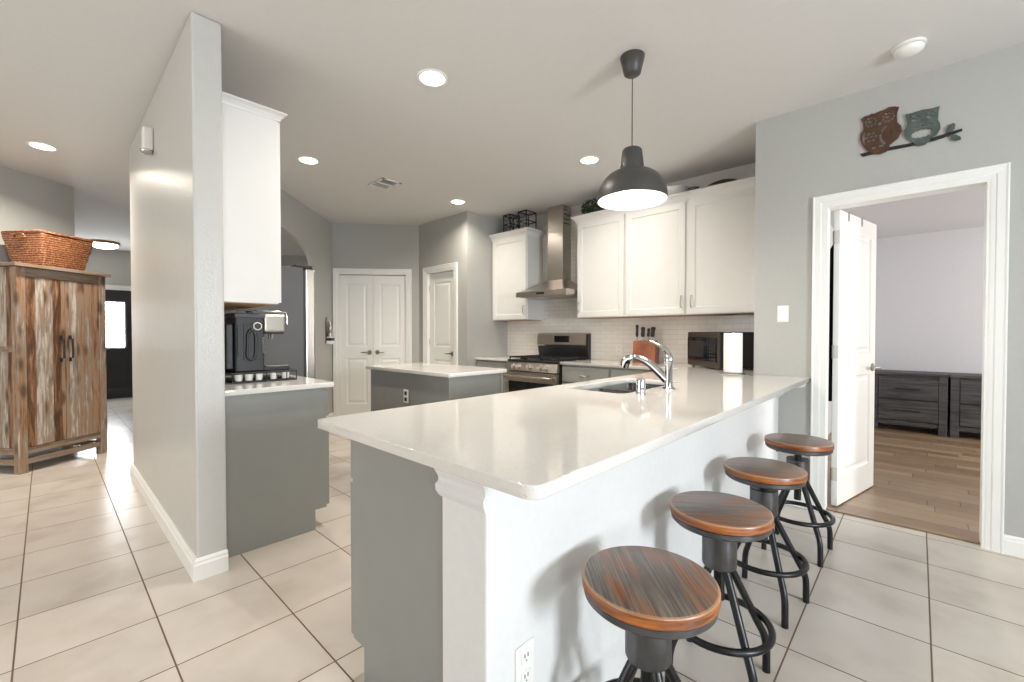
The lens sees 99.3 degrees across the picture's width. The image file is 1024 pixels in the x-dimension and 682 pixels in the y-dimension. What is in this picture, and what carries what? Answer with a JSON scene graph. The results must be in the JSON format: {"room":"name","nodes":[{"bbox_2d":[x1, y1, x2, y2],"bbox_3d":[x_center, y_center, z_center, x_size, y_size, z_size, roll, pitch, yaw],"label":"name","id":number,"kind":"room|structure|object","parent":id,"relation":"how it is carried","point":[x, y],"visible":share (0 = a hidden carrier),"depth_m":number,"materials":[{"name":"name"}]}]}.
{"room":"kitchen","nodes":[
{"label":"kitchen","id":0,"kind":"room"},
{"bbox_2d":[0,165,74,261],"bbox_3d":[-5.043,-0.218,2.408,0.122,2.790,4.623,0,1,7],"label":"wall","id":1,"kind":"structure","parent":0,"point":[27,201],"depth_m":4.31,"materials":[{"name":"paint"}]},
{"bbox_2d":[0,445,78,458],"bbox_3d":[-4.975,1.125,2.419,0.016,0.105,4.621,0,1,7],"label":"baseboard","id":2,"kind":"structure","parent":1,"relation":"attached to","point":[56,448],"depth_m":4.35,"materials":[{"name":"paint"}]},
{"bbox_2d":[85,248,130,285],"bbox_3d":[-6.004,-0.333,9.773,0.120,2.790,5.900,1,1,43],"label":"wall","id":3,"kind":"structure","parent":0,"point":[117,263],"depth_m":8.12,"materials":[{"name":"paint"}]},
{"bbox_2d":[105,285,130,290],"bbox_3d":[-7.589,0.024,8.057,0.134,2.130,1.050,1,1,43],"label":"door frame","id":4,"kind":"structure","parent":3,"relation":"attached to","point":[107,287],"depth_m":8.16,"materials":[{"name":"paint"}]},
{"bbox_2d":[105,290,132,398],"bbox_3d":[-7.551,0.065,8.022,0.106,2.030,0.878,1,1,43],"label":"door","id":5,"kind":"structure","parent":3,"relation":"in","point":[118,302],"depth_m":8.20,"materials":[{"name":"paint"}]},
{"bbox_2d":[105,302,124,346],"bbox_3d":[-7.555,-0.300,8.020,0.004,0.840,0.618,1,1,43],"label":"glass light","id":6,"kind":"object","parent":5,"relation":"attached to","point":[115,311],"depth_m":8.15,"materials":[{"name":"white glass"}]},
{"bbox_2d":[129,12,226,557],"bbox_3d":[-2.356,-0.226,2.968,2.300,2.790,0.128,1,1,43],"label":"wall pillar","id":7,"kind":"structure","parent":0,"point":[176,191],"depth_m":2.29,"materials":[{"name":"paint"}]},
{"bbox_2d":[140,126,153,154],"bbox_3d":[-2.407,-1.313,2.867,0.090,0.173,0.072,1,1,43],"label":"sensor","id":8,"kind":"object","parent":7,"relation":"attached to","point":[147,134],"visible":1,"depth_m":2.84,"materials":[{"name":"white plastic"}]},
{"bbox_2d":[130,464,228,581],"bbox_3d":[-2.363,1.116,2.982,2.340,0.105,0.148,1,1,43],"label":"baseboard","id":9,"kind":"structure","parent":7,"relation":"attached to","point":[216,563],"depth_m":2.33,"materials":[{"name":"paint"}]},
{"bbox_2d":[222,91,286,310],"bbox_3d":[-1.769,-0.768,2.741,0.953,1.109,0.351,1,1,43],"label":"upper cabinet","id":10,"kind":"object","parent":7,"relation":"attached to","point":[250,130],"visible":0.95,"depth_m":2.43,"materials":[{"name":"white wood"}]},
{"bbox_2d":[281,256,307,266],"bbox_3d":[-4.619,-0.318,8.809,2.687,2.790,0.113,0,1,-2],"label":"wall","id":11,"kind":"structure","parent":0,"point":[285,260],"depth_m":8.74,"materials":[{"name":"paint"}]},
{"bbox_2d":[280,189,332,412],"bbox_3d":[-2.540,-0.254,4.724,0.060,2.790,2.980,0,1,-2],"label":"wall","id":12,"kind":"structure","parent":0,"point":[312,232],"depth_m":5.72,"materials":[{"name":"paint"}]},
{"bbox_2d":[325,317,334,343],"bbox_3d":[-2.511,-0.144,6.003,0.087,0.370,0.120,0,1,-2],"label":"wall holder","id":13,"kind":"object","parent":12,"relation":"attached to","point":[329,339],"visible":1,"depth_m":5.97,"materials":[{"name":"silver metal"}]},
{"bbox_2d":[332,223,418,413],"bbox_3d":[-1.961,-0.279,6.325,1.216,2.790,0.120,0,1,-5],"label":"wall","id":14,"kind":"structure","parent":0,"point":[370,246],"depth_m":6.26,"materials":[{"name":"paint"}]},
{"bbox_2d":[340,275,373,415],"bbox_3d":[-2.236,0.082,6.264,0.466,2.055,0.096,0,1,-5],"label":"door","id":15,"kind":"structure","parent":14,"relation":"in","point":[356,291],"depth_m":6.28,"materials":[{"name":"paint"}]},
{"bbox_2d":[333,268,411,416],"bbox_3d":[-2.005,0.039,6.312,1.105,2.155,0.134,0,1,-5],"label":"door frame","id":16,"kind":"structure","parent":14,"relation":"attached to","point":[337,272],"depth_m":6.23,"materials":[{"name":"paint"}]},
{"bbox_2d":[373,275,405,364],"bbox_3d":[-1.769,0.081,6.304,0.466,2.055,0.096,0,1,-5],"label":"door","id":17,"kind":"structure","parent":14,"relation":"in","point":[389,292],"depth_m":6.31,"materials":[{"name":"paint"}]},
{"bbox_2d":[419,211,473,365],"bbox_3d":[-0.923,-0.274,6.002,1.055,2.790,0.120,1,1,43],"label":"wall","id":18,"kind":"structure","parent":0,"point":[450,239],"depth_m":5.70,"materials":[{"name":"paint"}]},
{"bbox_2d":[423,262,457,364],"bbox_3d":[-0.955,0.041,6.016,0.755,2.160,0.134,1,1,43],"label":"door frame","id":19,"kind":"structure","parent":18,"relation":"attached to","point":[427,271],"depth_m":6.07,"materials":[{"name":"paint"}]},
{"bbox_2d":[429,271,452,364],"bbox_3d":[-0.975,0.086,6.003,0.581,2.055,0.096,1,1,43],"label":"door","id":20,"kind":"structure","parent":18,"relation":"in","point":[441,284],"depth_m":6.02,"materials":[{"name":"paint"}]},
{"bbox_2d":[474,213,507,365],"bbox_3d":[-0.322,-0.273,5.960,0.120,2.790,0.640,1,1,43],"label":"wall","id":21,"kind":"structure","parent":0,"point":[490,336],"depth_m":5.83,"materials":[{"name":"paint"}]},
{"bbox_2d":[0,0,1023,255],"bbox_3d":[-1.981,-1.681,3.567,16.200,0.100,9.850,1,1,43],"label":"ceiling","id":22,"kind":"structure","parent":0,"point":[533,89],"depth_m":2.71,"materials":[{"name":"paint"}]},
{"bbox_2d":[26,141,58,150],"bbox_3d":[-3.933,-1.628,3.646,0.188,0.008,0.188,1,1,43],"label":"recessed light","id":23,"kind":"object","parent":22,"relation":"in","point":[38,145],"visible":1,"depth_m":3.64,"materials":[{"name":"beige glass"}]},
{"bbox_2d":[89,239,119,248],"bbox_3d":[-6.957,-1.632,7.427,0.410,0.118,0.410,1,1,43],"label":"flush ceiling light","id":24,"kind":"object","parent":22,"relation":"attached to","point":[103,244],"visible":0.84,"depth_m":7.33,"materials":[{"name":"white glass"}]},
{"bbox_2d":[93,242,117,248],"bbox_3d":[-6.957,-1.617,7.427,0.376,0.088,0.376,1,1,43],"label":"diffuser","id":25,"kind":"object","parent":24,"relation":"attached to","point":[103,245],"depth_m":7.35,"materials":[{"name":"white glass"}]},
{"bbox_2d":[297,156,319,164],"bbox_3d":[-1.841,-1.633,3.938,0.188,0.008,0.188,1,1,43],"label":"recessed light","id":26,"kind":"object","parent":22,"relation":"in","point":[304,159],"visible":1,"depth_m":3.93,"materials":[{"name":"beige glass"}]},
{"bbox_2d":[368,178,401,189],"bbox_3d":[-1.332,-1.642,4.556,0.300,0.008,0.220,1,1,43],"label":"ceiling vent","id":27,"kind":"object","parent":22,"relation":"in","point":[383,183],"visible":1,"depth_m":4.54,"materials":[{"name":"white plastic"}]},
{"bbox_2d":[417,69,447,86],"bbox_3d":[-0.489,-1.613,2.675,0.188,0.008,0.188,1,1,43],"label":"recessed light","id":28,"kind":"object","parent":22,"relation":"in","point":[428,77],"visible":1,"depth_m":2.66,"materials":[{"name":"white glass"}]},
{"bbox_2d":[450,199,465,204],"bbox_3d":[-0.646,-1.652,5.174,0.188,0.008,0.188,1,1,43],"label":"recessed light","id":29,"kind":"object","parent":22,"relation":"in","point":[454,201],"visible":1,"depth_m":5.15,"materials":[{"name":"beige"}]},
{"bbox_2d":[579,156,599,163],"bbox_3d":[0.699,-1.633,3.933,0.188,0.008,0.188,1,1,43],"label":"recessed light","id":30,"kind":"object","parent":22,"relation":"in","point":[586,159],"visible":1,"depth_m":3.92,"materials":[{"name":"beige glass"}]},
{"bbox_2d":[597,49,667,209],"bbox_3d":[0.683,-1.207,2.476,0.388,0.814,0.388,1,1,43],"label":"pendant lamp","id":31,"kind":"object","parent":22,"relation":"hanging from","point":[634,186],"visible":1,"depth_m":2.42,"materials":[{"name":"grey metal"}]},
{"bbox_2d":[891,37,926,59],"bbox_3d":[2.167,-1.588,2.378,0.144,0.048,0.144,1,1,43],"label":"smoke detector","id":32,"kind":"object","parent":22,"relation":"attached to","point":[911,47],"visible":1,"depth_m":2.35,"materials":[{"name":"white plastic"}]},
{"bbox_2d":[0,397,1023,681],"bbox_3d":[-1.298,1.196,4.344,16.200,0.102,11.850,1,1,43],"label":"floor","id":33,"kind":"structure","parent":0,"point":[93,588],"depth_m":2.05,"materials":[{"name":"tile"}]},
{"bbox_2d":[0,262,110,474],"bbox_3d":[-4.420,0.235,4.133,0.507,1.830,0.787,0,1,7],"label":"tall cabinet","id":34,"kind":"object","parent":33,"relation":"on","point":[53,375],"visible":1,"depth_m":3.99,"materials":[{"name":"brown wood"}]},
{"bbox_2d":[1,230,93,270],"bbox_3d":[-4.417,-0.844,4.158,0.468,0.324,0.497,0,1,7],"label":"wicker basket","id":35,"kind":"object","parent":34,"relation":"on","point":[41,247],"visible":0.94,"depth_m":3.98,"materials":[{"name":"brown wicker"}]},
{"bbox_2d":[224,264,315,378],"bbox_3d":[-2.206,0.263,3.628,0.700,1.790,0.967,1,1,43],"label":"refrigerator","id":36,"kind":"object","parent":33,"relation":"on","point":[295,348],"visible":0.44,"depth_m":3.57,"materials":[{"name":"grey metal"}]},
{"bbox_2d":[225,387,328,557],"bbox_3d":[-1.690,0.728,2.876,0.930,0.884,0.622,1,1,43],"label":"base cabinet","id":37,"kind":"object","parent":33,"relation":"on","point":[277,453],"visible":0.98,"depth_m":2.53,"materials":[{"name":"grey wood"}]},
{"bbox_2d":[225,373,333,395],"bbox_3d":[-1.682,0.271,2.856,0.970,0.030,0.613,1,1,43],"label":"countertop","id":38,"kind":"structure","parent":37,"relation":"on","point":[300,383],"depth_m":2.60,"materials":[{"name":"white stone"}]},
{"bbox_2d":[224,310,289,372],"bbox_3d":[-1.677,-0.003,2.825,0.273,0.387,0.360,1,1,43],"label":"espresso machine","id":39,"kind":"object","parent":38,"relation":"on","point":[244,339],"visible":0.96,"depth_m":2.70,"materials":[{"name":"grey plastic"}]},
{"bbox_2d":[264,363,289,370],"bbox_3d":[-1.598,0.173,2.893,0.210,0.034,0.155,1,1,43],"label":"drip tray","id":40,"kind":"object","parent":39,"relation":"on","point":[275,366],"depth_m":2.83,"materials":[{"name":"silver metal"}]},
{"bbox_2d":[225,375,293,382],"bbox_3d":[-1.680,0.249,2.872,0.319,0.009,0.358,1,1,43],"label":"tray","id":41,"kind":"object","parent":38,"relation":"on","point":[265,378],"depth_m":2.78,"materials":[{"name":"black plastic"}]},
{"bbox_2d":[225,369,296,383],"bbox_3d":[-1.680,0.223,2.872,0.339,0.066,0.380,1,1,43],"label":"pod drawer","id":42,"kind":"object","parent":38,"relation":"on","point":[266,378],"visible":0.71,"depth_m":2.76,"materials":[{"name":"metal"}]},
{"bbox_2d":[234,375,242,380],"bbox_3d":[-1.680,0.226,2.674,0.052,0.040,0.052,1,1,43],"label":"pod","id":43,"kind":"object","parent":42,"relation":"in","point":[236,377],"visible":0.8,"depth_m":2.66,"materials":[{"name":"white plastic"}]},
{"bbox_2d":[244,374,252,380],"bbox_3d":[-1.642,0.226,2.715,0.052,0.040,0.052,1,1,43],"label":"pod","id":44,"kind":"object","parent":42,"relation":"in","point":[248,377],"visible":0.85,"depth_m":2.70,"materials":[{"name":"white plastic"}]},
{"bbox_2d":[254,373,262,379],"bbox_3d":[-1.604,0.225,2.755,0.052,0.040,0.052,1,1,43],"label":"pod","id":45,"kind":"object","parent":42,"relation":"in","point":[258,376],"visible":0.77,"depth_m":2.74,"materials":[{"name":"white plastic"}]},
{"bbox_2d":[269,372,277,378],"bbox_3d":[-1.544,0.224,2.820,0.052,0.040,0.052,1,1,43],"label":"pod","id":46,"kind":"object","parent":42,"relation":"in","point":[272,375],"visible":0.8,"depth_m":2.80,"materials":[{"name":"white plastic"}]},
{"bbox_2d":[281,372,288,377],"bbox_3d":[-1.496,0.223,2.871,0.052,0.040,0.052,1,1,43],"label":"pod","id":47,"kind":"object","parent":42,"relation":"in","point":[283,374],"visible":0.79,"depth_m":2.85,"materials":[{"name":"white plastic"}]},
{"bbox_2d":[225,369,296,374],"bbox_3d":[-1.680,0.194,2.872,0.339,0.008,0.380,1,1,43],"label":"shelf","id":48,"kind":"object","parent":38,"relation":"attached to","point":[290,370],"depth_m":2.74,"materials":[{"name":"black plastic"}]},
{"bbox_2d":[351,440,442,681],"bbox_3d":[0.013,0.745,1.816,0.591,0.884,1.175,1,1,43],"label":"base cabinet","id":49,"kind":"object","parent":33,"relation":"on","point":[397,507],"visible":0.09,"depth_m":1.36,"materials":[{"name":"grey wood"}]},
{"bbox_2d":[318,359,809,499],"bbox_3d":[0.493,0.269,3.030,2.316,0.030,3.800,1,1,43],"label":"countertop","id":50,"kind":"structure","parent":49,"relation":"on","point":[543,442],"depth_m":1.44,"materials":[{"name":"white stone"}]},
{"bbox_2d":[584,383,663,392],"bbox_3d":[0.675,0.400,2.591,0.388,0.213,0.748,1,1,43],"label":"sink","id":51,"kind":"object","parent":50,"relation":"in","point":[631,387],"visible":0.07,"depth_m":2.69,"materials":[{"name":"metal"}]},
{"bbox_2d":[636,378,645,394],"bbox_3d":[0.650,0.226,2.195,0.052,0.081,0.052,1,1,43],"label":"air gap cap","id":52,"kind":"object","parent":50,"relation":"on","point":[640,382],"visible":1,"depth_m":2.18,"materials":[{"name":"silver metal"}]},
{"bbox_2d":[632,340,658,362],"bbox_3d":[1.410,0.112,4.582,0.230,0.235,0.170,1,1,35],"label":"knife block","id":53,"kind":"object","parent":50,"relation":"on","point":[644,348],"visible":0.81,"depth_m":4.52,"materials":[{"name":"orange wood"}]},
{"bbox_2d":[636,325,638,340],"bbox_3d":[1.327,-0.083,4.619,0.030,0.180,0.062,0,1,24],"label":"kitchen knife","id":54,"kind":"object","parent":53,"relation":"on","point":[637,326],"visible":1,"depth_m":4.60,"materials":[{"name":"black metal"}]},
{"bbox_2d":[641,327,644,340],"bbox_3d":[1.379,-0.070,4.582,0.041,0.155,0.075,0,1,24],"label":"kitchen knife","id":55,"kind":"object","parent":53,"relation":"on","point":[642,328],"visible":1,"depth_m":4.56,"materials":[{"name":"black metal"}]},
{"bbox_2d":[647,328,649,340],"bbox_3d":[1.431,-0.065,4.562,0.057,0.141,0.031,-1,1,-44],"label":"kitchen knife","id":56,"kind":"object","parent":53,"relation":"on","point":[648,329],"visible":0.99,"depth_m":4.54,"materials":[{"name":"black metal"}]},
{"bbox_2d":[650,327,655,340],"bbox_3d":[1.466,-0.069,4.522,0.081,0.156,0.045,-1,1,-44],"label":"kitchen knife","id":57,"kind":"object","parent":53,"relation":"on","point":[652,334],"visible":0.98,"depth_m":4.50,"materials":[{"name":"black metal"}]},
{"bbox_2d":[619,340,675,389],"bbox_3d":[0.765,0.129,2.479,0.334,0.268,0.072,1,1,43],"label":"kitchen faucet","id":58,"kind":"object","parent":50,"relation":"on","point":[666,376],"visible":1,"depth_m":2.40,"materials":[{"name":"silver metal"}]},
{"bbox_2d":[687,332,753,369],"bbox_3d":[1.879,0.078,3.917,0.382,0.323,0.507,0,1,-6],"label":"microwave","id":59,"kind":"object","parent":50,"relation":"on","point":[705,349],"visible":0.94,"depth_m":3.72,"materials":[{"name":"black plastic"}]},
{"bbox_2d":[721,331,744,374],"bbox_3d":[1.659,0.085,3.268,0.168,0.330,0.168,1,1,43],"label":"paper towel holder","id":60,"kind":"object","parent":50,"relation":"on","point":[733,342],"visible":1,"depth_m":3.21,"materials":[{"name":"white paper"}]},
{"bbox_2d":[366,362,506,410],"bbox_3d":[-0.725,0.696,3.987,1.275,0.914,0.647,1,1,43],"label":"kitchen island","id":61,"kind":"object","parent":33,"relation":"on","point":[425,383],"visible":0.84,"depth_m":3.70,"materials":[{"name":"white stone"}]},
{"bbox_2d":[404,389,407,402],"bbox_3d":[-0.918,0.477,3.761,0.070,0.116,0.009,1,1,43],"label":"outlet","id":62,"kind":"object","parent":61,"relation":"attached to","point":[405,390],"visible":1,"depth_m":3.76,"materials":[{"name":"white plastic"}]},
{"bbox_2d":[366,362,506,377],"bbox_3d":[-0.725,0.254,3.980,1.275,0.030,0.647,1,1,43],"label":"island countertop","id":63,"kind":"structure","parent":61,"relation":"on","point":[431,369],"depth_m":3.75,"materials":[{"name":"white stone"}]},
{"bbox_2d":[582,546,720,681],"bbox_3d":[0.343,0.895,1.100,0.348,0.606,0.348,1,1,35],"label":"bar stool","id":64,"kind":"object","parent":33,"relation":"on","point":[659,597],"visible":1,"depth_m":1.04,"materials":[{"name":"brown wood"}]},
{"bbox_2d":[665,491,775,681],"bbox_3d":[0.732,0.888,1.540,0.348,0.606,0.348,1,1,37],"label":"bar stool","id":65,"kind":"object","parent":33,"relation":"on","point":[723,520],"visible":0.77,"depth_m":1.48,"materials":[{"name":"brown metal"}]},
{"bbox_2d":[724,457,809,628],"bbox_3d":[1.148,0.878,1.986,0.348,0.612,0.348,-1,1,-40],"label":"bar stool","id":66,"kind":"object","parent":33,"relation":"on","point":[765,477],"visible":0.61,"depth_m":1.93,"materials":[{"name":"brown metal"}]},
{"bbox_2d":[761,433,835,567],"bbox_3d":[1.614,0.866,2.461,0.348,0.622,0.348,-1,1,-45],"label":"bar stool","id":67,"kind":"object","parent":33,"relation":"on","point":[799,445],"visible":0.73,"depth_m":2.41,"materials":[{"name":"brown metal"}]},
{"bbox_2d":[826,506,979,543],"bbox_3d":[2.455,1.167,2.782,0.730,0.010,0.060,1,1,43],"label":"threshold","id":68,"kind":"object","parent":33,"relation":"on","point":[958,537],"visible":1,"depth_m":2.74,"materials":[{"name":"brown wood"}]},
{"bbox_2d":[874,369,948,436],"bbox_3d":[5.032,0.759,5.538,0.725,0.735,0.514,1,1,43],"label":"dresser","id":69,"kind":"object","parent":33,"relation":"on","point":[901,397],"visible":0.84,"depth_m":5.34,"materials":[{"name":"grey wood"}]},
{"bbox_2d":[948,372,981,437],"bbox_3d":[5.635,0.768,4.975,0.920,0.735,0.514,1,1,43],"label":"dresser","id":70,"kind":"object","parent":33,"relation":"on","point":[964,389],"visible":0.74,"depth_m":5.04,"materials":[{"name":"grey wood"}]},
{"bbox_2d":[442,396,777,681],"bbox_3d":[0.874,0.740,2.150,0.170,0.884,2.919,1,1,43],"label":"wall","id":71,"kind":"structure","parent":0,"point":[512,572],"depth_m":1.24,"materials":[{"name":"white paint"}]},
{"bbox_2d":[434,469,486,513],"bbox_3d":[-0.118,0.360,1.091,0.188,0.091,0.056,1,1,43],"label":"trim","id":72,"kind":"structure","parent":71,"relation":"attached to","point":[473,495],"depth_m":1.06,"materials":[{"name":"white paint"}]},
{"bbox_2d":[515,637,533,681],"bbox_3d":[0.034,0.836,1.120,0.010,0.116,0.070,1,1,43],"label":"outlet","id":73,"kind":"object","parent":71,"relation":"attached to","point":[524,655],"visible":1,"depth_m":1.12,"materials":[{"name":"white plastic"}]},
{"bbox_2d":[521,647,529,665],"bbox_3d":[0.036,0.810,1.118,0.004,0.032,0.034,1,1,43],"label":"socket","id":74,"kind":"object","parent":73,"relation":"attached to","point":[525,651],"depth_m":1.11,"materials":[{"name":"white plastic"}]},
{"bbox_2d":[521,667,529,681],"bbox_3d":[0.036,0.862,1.118,0.004,0.032,0.034,1,1,43],"label":"socket","id":75,"kind":"object","parent":73,"relation":"attached to","point":[525,671],"depth_m":1.12,"materials":[{"name":"white plastic"}]},
{"bbox_2d":[508,163,754,363],"bbox_3d":[1.160,-0.260,5.097,3.465,2.790,0.120,1,1,43],"label":"wall","id":76,"kind":"structure","parent":0,"point":[745,171],"depth_m":4.33,"materials":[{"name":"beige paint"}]},
{"bbox_2d":[489,227,545,320],"bbox_3d":[0.066,-0.846,5.772,0.688,1.150,0.369,1,1,43],"label":"upper cabinet","id":77,"kind":"object","parent":76,"relation":"attached to","point":[517,253],"visible":1,"depth_m":5.64,"materials":[{"name":"white wood"}]},
{"bbox_2d":[503,210,536,231],"bbox_3d":[0.100,-1.536,5.670,0.410,0.232,0.205,1,1,43],"label":"wire rack","id":78,"kind":"object","parent":77,"relation":"on","point":[518,221],"visible":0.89,"depth_m":5.62,"materials":[{"name":"metal"}]},
{"bbox_2d":[516,204,576,299],"bbox_3d":[0.498,-1.090,5.265,0.758,1.127,0.503,1,1,43],"label":"range hood","id":79,"kind":"object","parent":76,"relation":"attached to","point":[558,285],"visible":0.99,"depth_m":5.31,"materials":[{"name":"metal"}]},
{"bbox_2d":[570,209,635,318],"bbox_3d":[1.030,-0.832,4.872,0.653,1.150,0.369,1,1,43],"label":"upper cabinet","id":80,"kind":"object","parent":76,"relation":"attached to","point":[601,248],"visible":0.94,"depth_m":4.74,"materials":[{"name":"white wood"}]},
{"bbox_2d":[581,198,604,213],"bbox_3d":[0.948,-1.509,4.867,0.406,0.204,0.288,1,1,43],"label":"artificial plant","id":81,"kind":"object","parent":80,"relation":"on","point":[585,207],"visible":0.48,"depth_m":4.84,"materials":[{"name":"green plant"}]},
{"bbox_2d":[507,220,753,363],"bbox_3d":[1.161,-0.630,5.003,3.343,1.706,0.008,1,1,43],"label":"backsplash","id":82,"kind":"structure","parent":76,"relation":"attached to","point":[559,315],"depth_m":5.07,"materials":[{"name":"white tile"}]},
{"bbox_2d":[616,344,621,354],"bbox_3d":[1.214,0.098,4.952,0.070,0.116,0.010,1,1,43],"label":"outlet","id":83,"kind":"object","parent":82,"relation":"attached to","point":[618,346],"visible":1,"depth_m":4.95,"materials":[{"name":"white plastic"}]},
{"bbox_2d":[624,176,754,317],"bbox_3d":[1.763,-0.822,4.188,1.350,1.150,0.369,1,1,43],"label":"upper cabinet","id":84,"kind":"object","parent":76,"relation":"attached to","point":[691,253],"visible":0.91,"depth_m":4.06,"materials":[{"name":"white wood"}]},
{"bbox_2d":[667,185,688,194],"bbox_3d":[1.605,-1.449,4.335,0.300,0.100,0.300,1,1,43],"label":"serving bowl","id":85,"kind":"object","parent":84,"relation":"on","point":[675,189],"visible":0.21,"depth_m":4.21,"materials":[{"name":"white ceramic"}]},
{"bbox_2d":[687,186,699,190],"bbox_3d":[1.722,-1.424,4.130,0.110,0.056,0.110,1,1,43],"label":"bowl","id":86,"kind":"object","parent":84,"relation":"on","point":[692,187],"visible":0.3,"depth_m":4.09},
{"bbox_2d":[707,179,737,186],"bbox_3d":[1.948,-1.438,4.014,0.404,0.088,0.291,1,1,43],"label":"serving platter","id":87,"kind":"object","parent":84,"relation":"on","point":[721,180],"visible":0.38,"depth_m":3.92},
{"bbox_2d":[828,225,833,434],"bbox_3d":[3.637,-0.175,5.125,0.120,2.620,3.300,1,1,43],"label":"wall","id":88,"kind":"structure","parent":0,"point":[831,227],"depth_m":5.30,"materials":[{"name":"paint"}]},
{"bbox_2d":[754,42,1023,537],"bbox_3d":[3.498,-0.208,1.766,4.500,2.790,0.120,1,1,43],"label":"wall","id":89,"kind":"structure","parent":0,"point":[804,154],"depth_m":2.80,"materials":[{"name":"paint"}]},
{"bbox_2d":[777,305,788,321],"bbox_3d":[1.943,-0.196,3.123,0.070,0.116,0.018,1,1,43],"label":"light switch","id":90,"kind":"object","parent":89,"relation":"attached to","point":[782,311],"visible":1,"depth_m":3.12,"materials":[{"name":"white plastic"}]},
{"bbox_2d":[778,490,809,508],"bbox_3d":[1.999,1.114,3.093,0.195,0.105,0.016,1,1,43],"label":"baseboard","id":91,"kind":"structure","parent":89,"relation":"attached to","point":[791,493],"depth_m":3.09,"materials":[{"name":"paint"}]},
{"bbox_2d":[830,210,880,505],"bbox_3d":[2.560,0.120,3.251,0.747,2.065,0.158,-1,1,-35],"label":"door","id":92,"kind":"structure","parent":89,"relation":"in","point":[854,279],"depth_m":3.19,"materials":[{"name":"paint"}]},
{"bbox_2d":[828,244,833,400],"bbox_3d":[2.367,-0.144,3.163,0.380,1.140,0.036,-1,1,-35],"label":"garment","id":93,"kind":"object","parent":92,"relation":"hanging from","point":[832,247],"visible":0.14,"depth_m":3.09,"materials":[{"name":"black fabric"}]},
{"bbox_2d":[810,162,1010,553],"bbox_3d":[2.434,0.095,2.743,0.898,2.155,0.134,1,1,43],"label":"door frame","id":94,"kind":"structure","parent":89,"relation":"attached to","point":[995,179],"depth_m":2.46,"materials":[{"name":"paint"}]},
{"bbox_2d":[860,106,961,156],"bbox_3d":[2.424,-1.311,2.662,0.463,0.300,0.014,1,1,43],"label":"wall art","id":95,"kind":"object","parent":89,"relation":"attached to","point":[911,128],"visible":1,"depth_m":2.69,"materials":[{"name":"brown metal"}]},
{"bbox_2d":[1004,534,1023,557],"bbox_3d":[3.911,1.142,1.308,3.242,0.105,0.016,1,1,43],"label":"baseboard","id":96,"kind":"structure","parent":89,"relation":"attached to","point":[1013,545],"depth_m":2.38,"materials":[{"name":"paint"}]},
{"bbox_2d":[830,187,984,238],"bbox_3d":[5.280,-1.405,3.217,5.100,0.100,4.460,1,1,43],"label":"ceiling","id":97,"kind":"structure","parent":0,"point":[962,209],"depth_m":4.71,"materials":[{"name":"paint"}]},
{"bbox_2d":[875,226,983,421],"bbox_3d":[6.506,-0.167,4.622,5.000,2.620,0.120,1,1,43],"label":"wall","id":98,"kind":"structure","parent":0,"point":[929,314],"depth_m":5.59,"materials":[{"name":"paint"}]},
{"bbox_2d":[882,422,980,433],"bbox_3d":[6.467,1.091,4.586,4.780,0.105,0.016,1,1,43],"label":"baseboard","id":99,"kind":"structure","parent":98,"relation":"attached to","point":[947,422],"depth_m":5.62,"materials":[{"name":"paint"}]},
{"bbox_3d":[-1.339,1.140,8.037,11.100,0.100,2.505,1,1,43],"label":"floor","id":100,"kind":"structure","parent":0,"visible":0},
{"bbox_2d":[476,360,508,392],"bbox_3d":[-0.058,0.684,5.714,0.612,0.884,0.642,1,1,43],"label":"base cabinet","id":101,"kind":"object","parent":100,"relation":"on","point":[479,363],"visible":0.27,"depth_m":5.46,"materials":[{"name":"grey wood"}]},
{"bbox_2d":[474,356,516,360],"bbox_3d":[-0.053,0.227,5.713,0.618,0.030,0.623,1,1,43],"label":"countertop","id":102,"kind":"structure","parent":101,"relation":"on","point":[493,358],"depth_m":5.59,"materials":[{"name":"white stone"}]},
{"bbox_2d":[503,333,590,391],"bbox_3d":[0.411,0.518,5.197,0.762,1.232,0.744,1,1,43],"label":"gas range","id":103,"kind":"object","parent":100,"relation":"on","point":[525,372],"visible":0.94,"depth_m":5.16,"materials":[{"name":"silver metal"}]},
{"bbox_2d":[507,358,587,363],"bbox_3d":[0.428,0.230,5.210,0.762,0.022,0.605,1,1,43],"label":"cooktop","id":104,"kind":"object","parent":103,"relation":"in","point":[519,360],"depth_m":5.01,"materials":[{"name":"black metal"}]},
{"bbox_2d":[562,365,610,383],"bbox_3d":[0.952,0.699,4.771,0.600,0.884,0.642,1,1,43],"label":"base cabinet","id":105,"kind":"object","parent":100,"relation":"on","point":[570,373],"visible":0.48,"depth_m":4.57,"materials":[{"name":"grey wood"}]},
{"bbox_2d":[611,368,651,377],"bbox_3d":[1.452,0.706,4.305,0.760,0.884,0.642,1,1,43],"label":"base cabinet","id":106,"kind":"object","parent":100,"relation":"on","point":[615,372],"visible":0.05,"depth_m":4.24,"materials":[{"name":"grey wood"}]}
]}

